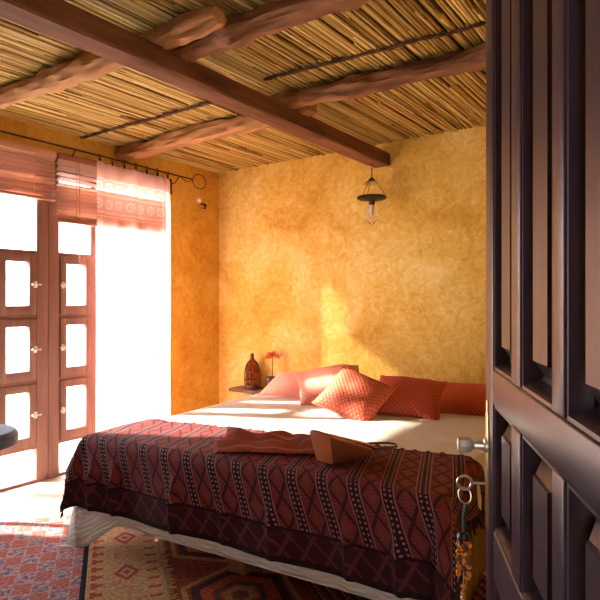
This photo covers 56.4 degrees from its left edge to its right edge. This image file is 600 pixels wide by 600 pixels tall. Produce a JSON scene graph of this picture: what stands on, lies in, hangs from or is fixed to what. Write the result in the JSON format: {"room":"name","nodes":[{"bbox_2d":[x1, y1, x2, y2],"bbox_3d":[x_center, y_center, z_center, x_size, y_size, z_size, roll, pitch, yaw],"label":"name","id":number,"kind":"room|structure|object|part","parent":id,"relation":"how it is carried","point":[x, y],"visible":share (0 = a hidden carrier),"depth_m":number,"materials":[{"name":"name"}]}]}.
{"room":"traditional dwelling","nodes":[
{"label":"traditional dwelling","id":0,"kind":"room"},
{"bbox_2d":[0,116,218,415],"bbox_3d":[-2.456,-0.075,3.582,0.160,2.950,5.780,0,0,35],"label":"wall","id":1,"kind":"structure","parent":0,"point":[194,230],"depth_m":5.38,"materials":[{"name":"orange paint"}]},
{"bbox_2d":[0,160,96,491],"bbox_3d":[-1.954,0.140,4.237,0.197,2.420,2.430,0,0,35],"label":"door","id":2,"kind":"structure","parent":1,"relation":"in","point":[46,315],"depth_m":4.22,"materials":[{"name":"brown wood"}]},
{"bbox_2d":[0,139,56,201],"bbox_3d":[-2.207,-0.926,3.696,0.063,0.372,1.255,0,0,35],"label":"blind","id":3,"kind":"object","parent":2,"relation":"attached to","point":[26,171],"visible":1,"depth_m":4.03,"materials":[{"name":"brown wood"}]},
{"bbox_3d":[-2.208,-0.750,3.697,0.056,0.020,1.255,0,0,35],"label":"rail","id":4,"kind":"part","parent":3,"relation":"part of","materials":[{"name":"brown wood"}]},
{"bbox_3d":[-1.973,1.340,4.251,0.150,0.020,2.430,0,0,35],"label":"sill","id":5,"kind":"part","parent":2,"relation":"part of","materials":[{"name":"brown wood"}]},
{"bbox_3d":[-1.960,0.140,4.210,0.089,2.420,0.088,0,0,35],"label":"post","id":6,"kind":"part","parent":2,"relation":"part of","materials":[{"name":"brown wood"}]},
{"bbox_3d":[-1.907,0.140,4.285,0.089,2.420,0.088,0,0,35],"label":"post","id":7,"kind":"part","parent":2,"relation":"part of","materials":[{"name":"brown wood"}]},
{"bbox_3d":[-1.952,-1.010,4.236,0.065,0.120,2.430,0,0,35],"label":"head rail","id":8,"kind":"part","parent":2,"relation":"part of","materials":[{"name":"brown wood"}]},
{"bbox_2d":[55,152,163,264],"bbox_3d":[-1.530,-0.690,4.632,0.079,0.844,1.015,0,0,35],"label":"blind","id":9,"kind":"object","parent":2,"relation":"attached to","point":[76,204],"visible":0.53,"depth_m":4.34,"materials":[{"name":"brown fabric"}]},
{"bbox_3d":[-1.538,-0.600,4.638,0.056,0.020,1.015,0,0,35],"label":"rail","id":10,"kind":"part","parent":9,"relation":"part of","materials":[{"name":"brown wood"}]},
{"bbox_3d":[-1.725,-0.841,4.322,0.004,0.462,0.004,0,0,35],"label":"ladder cord","id":11,"kind":"part","parent":9,"relation":"part of","materials":[{"name":"fabric"}]},
{"bbox_3d":[-1.703,-0.682,4.334,0.008,0.780,0.009,0,0,35],"label":"pull cord","id":12,"kind":"part","parent":9,"relation":"part of","materials":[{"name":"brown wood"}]},
{"bbox_2d":[0,130,205,193],"bbox_3d":[-1.701,-1.090,4.390,0.132,0.216,2.572,0,0,35],"label":"curtain rod","id":13,"kind":"object","parent":1,"relation":"attached to","point":[191,179],"visible":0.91,"depth_m":4.52,"materials":[{"name":"black metal"}]},
{"bbox_2d":[96,154,170,431],"bbox_3d":[-1.364,0.082,4.759,0.105,2.477,0.859,0,0,30],"label":"sheer curtain","id":14,"kind":"object","parent":13,"relation":"hanging from","point":[133,276],"visible":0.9,"depth_m":4.67,"materials":[{"name":"white fabric"}]},
{"bbox_2d":[197,198,206,208],"bbox_3d":[-0.960,-0.947,5.492,0.061,0.105,0.078,0,0,35],"label":"wall hook","id":15,"kind":"object","parent":1,"relation":"attached to","point":[199,200],"visible":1,"depth_m":5.49,"materials":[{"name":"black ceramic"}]},
{"bbox_2d":[0,0,485,172],"bbox_3d":[-0.738,-1.342,2.356,4.382,0.116,5.780,0,0,35],"label":"ceiling","id":16,"kind":"structure","parent":0,"point":[121,96],"depth_m":3.31,"materials":[{"name":"brown"}]},
{"bbox_2d":[0,5,226,108],"bbox_3d":[-1.311,-1.231,3.087,2.325,0.126,0.177,0,0,34],"label":"log","id":17,"kind":"object","parent":16,"relation":"attached to","point":[189,26],"visible":0.85,"depth_m":2.87,"materials":[{"name":"brown wood"}]},
{"bbox_2d":[78,100,214,138],"bbox_3d":[-1.000,-1.282,3.928,1.776,0.023,0.100,0,0,34],"label":"cord","id":18,"kind":"object","parent":16,"relation":"attached to","point":[135,123],"visible":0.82,"depth_m":3.98,"materials":[{"name":"brown plastic"}]},
{"bbox_2d":[114,104,317,160],"bbox_3d":[-0.730,-1.232,4.162,2.025,0.124,0.168,0,0,37],"label":"log","id":19,"kind":"object","parent":16,"relation":"attached to","point":[241,124],"visible":0.78,"depth_m":4.14,"materials":[{"name":"brown wood"}]},
{"bbox_2d":[171,0,368,61],"bbox_3d":[0.186,-1.227,2.232,2.394,0.134,0.194,0,0,35],"label":"log","id":20,"kind":"object","parent":16,"relation":"attached to","point":[240,30],"visible":0.71,"depth_m":2.45,"materials":[{"name":"brown wood"}]},
{"bbox_2d":[263,21,485,80],"bbox_3d":[0.661,-1.281,2.716,2.052,0.024,0.101,0,0,32],"label":"cord","id":21,"kind":"object","parent":16,"relation":"attached to","point":[444,33],"visible":0.79,"depth_m":2.87,"materials":[{"name":"brown plastic"}]},
{"bbox_2d":[272,42,485,109],"bbox_3d":[0.713,-1.229,2.971,2.394,0.130,0.201,0,0,32],"label":"log","id":22,"kind":"object","parent":16,"relation":"attached to","point":[352,86],"visible":0.59,"depth_m":3.09,"materials":[{"name":"brown wood"}]},
{"bbox_2d":[0,474,485,575],"bbox_3d":[-0.739,1.390,2.357,4.380,0.080,5.780,0,0,35],"label":"floor","id":23,"kind":"structure","parent":0,"point":[42,498],"depth_m":3.77,"materials":[{"name":"stone"}]},
{"bbox_2d":[0,513,88,599],"bbox_3d":[-1.857,1.337,2.090,2.000,0.010,2.400,0,0,-19],"label":"patterned rug","id":24,"kind":"object","parent":23,"relation":"on","point":[30,569],"visible":0.88,"depth_m":2.86,"materials":[{"name":"carpet"}]},
{"bbox_2d":[0,424,18,450],"bbox_3d":[-1.977,1.059,3.376,0.506,0.550,0.506,0,0,35],"label":"stool","id":25,"kind":"object","parent":24,"relation":"on","point":[9,435],"visible":1,"depth_m":3.36,"materials":[{"name":"black plastic"}]},
{"bbox_2d":[85,526,179,599],"bbox_3d":[-0.818,1.336,2.712,0.408,0.009,2.214,0,0,-19],"label":"patterned rug","id":26,"kind":"object","parent":23,"relation":"on","point":[124,564],"visible":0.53,"depth_m":2.78,"materials":[{"name":"brown fabric"}]},
{"bbox_2d":[160,539,485,599],"bbox_3d":[0.014,1.346,3.019,1.500,0.006,2.400,0,0,-19],"label":"patterned rug","id":27,"kind":"object","parent":23,"relation":"on","point":[197,574],"visible":0.1,"depth_m":2.65,"materials":[{"name":"multicoloured carpet"}]},
{"bbox_2d":[229,504,485,599],"bbox_3d":[0.221,1.062,3.518,1.976,0.575,2.039,0,0,30],"label":"bed","id":28,"kind":"object","parent":23,"relation":"on","point":[478,549],"visible":0.11,"depth_m":2.65,"materials":[{"name":"brown wood"}]},
{"bbox_3d":[-0.289,1.248,2.795,0.100,0.205,0.100,0,0,30],"label":"leg","id":29,"kind":"part","parent":28,"relation":"part of","materials":[{"name":"brown wood"}]},
{"bbox_2d":[51,394,484,599],"bbox_3d":[0.138,1.049,3.454,2.133,0.588,2.233,0,0,30],"label":"sheet","id":30,"kind":"object","parent":28,"relation":"on","point":[255,412],"visible":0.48,"depth_m":3.22,"materials":[{"name":"white fabric"}]},
{"bbox_2d":[59,418,485,599],"bbox_3d":[-0.200,0.972,2.801,2.197,0.484,0.794,0,0,30],"label":"throw blanket","id":31,"kind":"object","parent":30,"relation":"on","point":[387,520],"visible":0.82,"depth_m":2.45,"materials":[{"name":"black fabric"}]},
{"bbox_2d":[210,427,314,453],"bbox_3d":[-0.122,0.698,2.790,0.620,0.094,0.269,0,0,10],"label":"scarf","id":32,"kind":"object","parent":31,"relation":"on","point":[236,439],"visible":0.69,"depth_m":2.72,"materials":[{"name":"red fabric"}]},
{"bbox_2d":[310,430,397,463],"bbox_3d":[0.272,0.652,2.614,0.489,0.148,0.134,0,0,-38],"label":"leather bag","id":33,"kind":"object","parent":31,"relation":"on","point":[329,448],"visible":1,"depth_m":2.50,"materials":[{"name":"brown leather"}]},
{"bbox_2d":[258,371,300,398],"bbox_3d":[-0.040,0.697,4.524,0.506,0.220,0.328,0,0,29],"label":"pillow","id":34,"kind":"object","parent":30,"relation":"on","point":[285,384],"visible":0.51,"depth_m":4.45,"materials":[{"name":"fabric"}]},
{"bbox_2d":[295,364,359,404],"bbox_3d":[0.231,0.638,4.232,0.527,0.280,0.365,0,0,-3],"label":"pillow","id":35,"kind":"object","parent":30,"relation":"on","point":[312,383],"visible":0.54,"depth_m":4.18,"materials":[{"name":"fabric"}]},
{"bbox_2d":[312,366,396,420],"bbox_3d":[0.359,0.638,3.725,0.474,0.344,0.317,0,0,33],"label":"pillow","id":36,"kind":"object","parent":30,"relation":"on","point":[353,395],"visible":0.96,"depth_m":3.64,"materials":[{"name":"orange fabric"}]},
{"bbox_2d":[376,375,446,419],"bbox_3d":[0.730,0.662,3.780,0.475,0.270,0.297,0,0,23],"label":"pillow","id":37,"kind":"object","parent":30,"relation":"on","point":[413,397],"visible":0.77,"depth_m":3.69,"materials":[{"name":"red fabric"}]},
{"bbox_2d":[440,382,485,416],"bbox_3d":[1.197,0.687,3.814,0.506,0.213,0.304,0,0,25],"label":"pillow","id":38,"kind":"object","parent":30,"relation":"on","point":[457,398],"visible":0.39,"depth_m":3.77,"materials":[{"name":"red fabric"}]},
{"bbox_2d":[219,122,485,403],"bbox_3d":[0.955,-0.075,4.576,4.560,2.950,0.200,0,0,35],"label":"wall","id":39,"kind":"structure","parent":0,"point":[305,277],"depth_m":4.77,"materials":[{"name":"paint"}]},
{"bbox_2d":[229,385,263,394],"bbox_3d":[-0.384,0.940,5.290,0.610,0.190,0.188,0,0,35],"label":"wall shelf","id":40,"kind":"object","parent":39,"relation":"attached to","point":[240,389],"visible":0.41,"depth_m":5.30,"materials":[{"name":"brown wood"}]},
{"bbox_2d":[244,353,260,389],"bbox_3d":[-0.456,0.674,5.337,0.160,0.342,0.160,0,0,35],"label":"lantern","id":41,"kind":"object","parent":40,"relation":"on","point":[252,369],"visible":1,"depth_m":5.29,"materials":[{"name":"brown metal"}]},
{"bbox_3d":[-0.456,0.690,5.337,0.128,0.230,0.128,0,0,35],"label":"amber glass","id":42,"kind":"part","parent":41,"relation":"part of","materials":[{"name":"orange glass"}]},
{"bbox_2d":[264,351,280,384],"bbox_3d":[-0.255,0.658,5.199,0.149,0.373,0.152,0,0,35],"label":"potted flower","id":43,"kind":"object","parent":40,"relation":"on","point":[268,379],"visible":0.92,"depth_m":5.17,"materials":[{"name":"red plant"}]},
{"bbox_3d":[-0.256,0.780,5.194,0.136,0.130,0.136,0,0,35],"label":"pot","id":44,"kind":"part","parent":43,"relation":"part of","materials":[{"name":"brown"}]},
{"bbox_3d":[-2.383,-0.075,0.103,4.000,2.950,0.200,0,0,35],"label":"wall","id":45,"kind":"structure","parent":0,"visible":0},
{"bbox_2d":[0,0,389,167],"bbox_3d":[-0.882,-1.152,2.457,0.157,0.107,5.377,0,0,35],"label":"ceiling beam","id":46,"kind":"structure","parent":45,"relation":"attached to","point":[61,20],"depth_m":2.73,"materials":[{"name":"brown wood"}]},
{"bbox_2d":[357,163,386,226],"bbox_3d":[0.577,-0.851,4.502,0.236,0.527,0.236,0,0,35],"label":"hanging lamp","id":47,"kind":"object","parent":46,"relation":"hanging from","point":[371,214],"visible":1,"depth_m":4.47,"materials":[{"name":"black metal"}]},
{"bbox_2d":[357,194,386,201],"bbox_3d":[0.577,-0.817,4.502,0.236,0.030,0.236,0,0,35],"label":"lampshade","id":48,"kind":"object","parent":47,"relation":"on","point":[365,197],"depth_m":4.44,"materials":[{"name":"black metal"}]},
{"bbox_3d":[0.577,-0.677,4.502,0.110,0.180,0.110,0,0,35],"label":"glass bulb","id":49,"kind":"part","parent":47,"relation":"part of","materials":[{"name":"white"}]},
{"bbox_3d":[0.897,-0.075,1.068,0.220,2.950,5.580,0,0,35],"label":"wall","id":50,"kind":"structure","parent":0,"visible":0},
{"bbox_2d":[457,0,599,599],"bbox_3d":[0.358,0.244,0.895,0.115,2.188,0.930,0,0,10],"label":"door","id":51,"kind":"structure","parent":50,"relation":"in","point":[540,445],"depth_m":0.87,"materials":[{"name":"brown wood"}]},
{"bbox_2d":[455,474,485,599],"bbox_3d":[0.402,0.565,1.318,0.070,0.305,0.037,0,0,10],"label":"keys","id":52,"kind":"object","parent":51,"relation":"attached to","point":[463,542],"visible":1,"depth_m":1.32,"materials":[{"name":"silver metal"}]},
{"bbox_3d":[0.406,0.342,1.323,0.068,0.038,0.038,0,0,10],"label":"knob","id":53,"kind":"part","parent":51,"relation":"part of","materials":[{"name":"silver metal"}]},
{"bbox_3d":[0.441,0.385,1.317,0.006,0.300,0.034,0,0,10],"label":"lock plate","id":54,"kind":"part","parent":51,"relation":"part of","materials":[{"name":"gold metal"}]},
{"bbox_3d":[0.436,0.887,1.152,0.036,0.529,0.201,0,0,10],"label":"panel","id":55,"kind":"part","parent":51,"relation":"part of","materials":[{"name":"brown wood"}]},
{"bbox_3d":[0.436,-0.278,1.152,0.036,0.869,0.201,0,0,10],"label":"panel","id":56,"kind":"part","parent":51,"relation":"part of","materials":[{"name":"brown wood"}]},
{"bbox_3d":[0.436,0.375,1.152,0.036,0.284,0.201,0,0,10],"label":"panel","id":57,"kind":"part","parent":51,"relation":"part of","materials":[{"name":"brown wood"}]},
{"bbox_3d":[0.393,0.570,0.889,0.045,0.110,0.731,0,0,10],"label":"rail","id":58,"kind":"part","parent":51,"relation":"part of","materials":[{"name":"brown wood"}]},
{"bbox_3d":[0.391,-0.278,0.880,0.036,0.869,0.202,0,0,10],"label":"panel","id":59,"kind":"part","parent":51,"relation":"part of","materials":[{"name":"brown wood"}]},
{"bbox_3d":[0.391,0.375,0.880,0.036,0.284,0.202,0,0,10],"label":"panel","id":60,"kind":"part","parent":51,"relation":"part of","materials":[{"name":"brown wood"}]},
{"bbox_3d":[0.393,0.195,0.889,0.045,0.080,0.731,0,0,10],"label":"rail","id":61,"kind":"part","parent":51,"relation":"part of","materials":[{"name":"brown wood"}]},
{"bbox_3d":[0.347,-0.278,0.626,0.036,0.869,0.200,0,0,10],"label":"panel","id":62,"kind":"part","parent":51,"relation":"part of","materials":[{"name":"brown wood"}]},
{"bbox_3d":[0.347,0.375,0.626,0.036,0.284,0.200,0,0,10],"label":"panel","id":63,"kind":"part","parent":51,"relation":"part of","materials":[{"name":"brown wood"}]},
{"label":"outside","id":64,"kind":"structure","parent":0,"visible":0},
{"bbox_2d":[0,351,96,482],"bbox_3d":[-1.164,1.450,2.673,23.000,0.040,21.000,0,0,35],"label":"ground","id":65,"kind":"structure","parent":64,"point":[17,465],"depth_m":6.76,"materials":[{"name":"beige stone"}]}
]}

